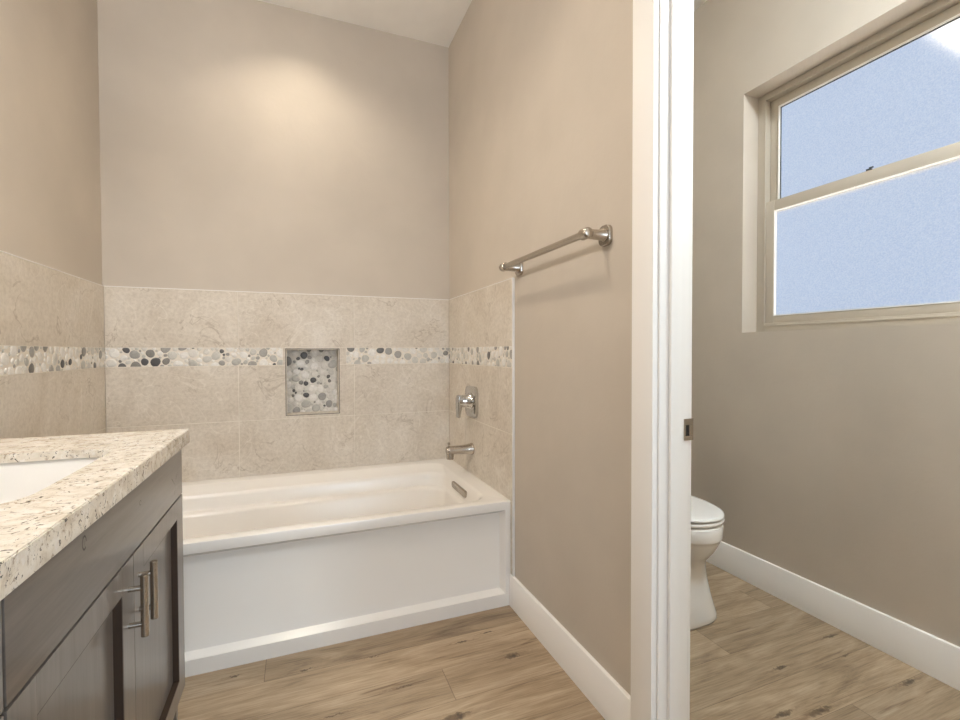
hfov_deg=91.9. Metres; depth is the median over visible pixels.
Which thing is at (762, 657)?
floor
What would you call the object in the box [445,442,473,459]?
tub spout
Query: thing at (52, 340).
wall
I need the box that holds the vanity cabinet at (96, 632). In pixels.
[0,449,184,719]
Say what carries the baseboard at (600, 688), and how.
attached to the wall at (541, 91)
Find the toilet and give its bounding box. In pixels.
[690,495,724,630]
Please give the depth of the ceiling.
2.62 m
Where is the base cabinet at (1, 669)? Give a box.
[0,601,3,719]
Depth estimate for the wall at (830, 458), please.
2.06 m
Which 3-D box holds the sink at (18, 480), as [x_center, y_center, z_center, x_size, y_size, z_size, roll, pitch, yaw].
[-0.995,0.317,0.897,0.390,0.133,0.537,-1,1,-21]
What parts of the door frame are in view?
casing, strike plate, casing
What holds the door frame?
in the wall at (541, 91)
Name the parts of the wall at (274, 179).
tile edge trim, niche frame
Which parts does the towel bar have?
mounting post, mounting post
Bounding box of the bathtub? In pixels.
[181,458,510,676]
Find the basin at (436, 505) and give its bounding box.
[181,458,510,552]
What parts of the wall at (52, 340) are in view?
tile edge trim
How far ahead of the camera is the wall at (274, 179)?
2.57 m
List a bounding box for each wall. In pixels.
[0,0,105,438]
[97,0,449,481]
[449,0,632,695]
[691,0,959,646]
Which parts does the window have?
sash, sash, pane, pane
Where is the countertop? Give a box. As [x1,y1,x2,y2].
[0,429,189,600]
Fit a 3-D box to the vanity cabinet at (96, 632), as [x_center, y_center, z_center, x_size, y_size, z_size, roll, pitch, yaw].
[-0.997,0.698,0.922,0.589,0.896,0.945,-1,1,-21]
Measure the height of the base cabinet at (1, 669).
0.896 m
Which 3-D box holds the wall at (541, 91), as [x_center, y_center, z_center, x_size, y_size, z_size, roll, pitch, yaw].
[0.769,-0.390,0.632,0.112,3.072,5.025,-1,1,-21]
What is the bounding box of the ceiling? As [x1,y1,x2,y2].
[258,0,706,47]
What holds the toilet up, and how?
on the floor
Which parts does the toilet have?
lid, seat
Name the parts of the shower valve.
lever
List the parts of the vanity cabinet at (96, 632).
door, panel, panel molding, handle, handle, door, panel, panel molding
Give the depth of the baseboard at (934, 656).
1.89 m
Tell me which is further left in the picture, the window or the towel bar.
the towel bar
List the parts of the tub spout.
spout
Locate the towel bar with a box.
[499,224,612,275]
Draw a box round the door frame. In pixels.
[630,0,693,719]
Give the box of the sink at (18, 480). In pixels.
[0,458,99,503]
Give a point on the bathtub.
(275, 565)
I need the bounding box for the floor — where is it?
[178,561,959,719]
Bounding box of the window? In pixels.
[756,0,959,331]
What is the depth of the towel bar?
1.51 m
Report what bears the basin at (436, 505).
in the bathtub
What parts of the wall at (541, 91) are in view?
tile edge trim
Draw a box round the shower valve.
[456,385,477,417]
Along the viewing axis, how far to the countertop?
0.85 m
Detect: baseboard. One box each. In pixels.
[509,574,630,719]
[706,541,959,690]
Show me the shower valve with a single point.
(469, 401)

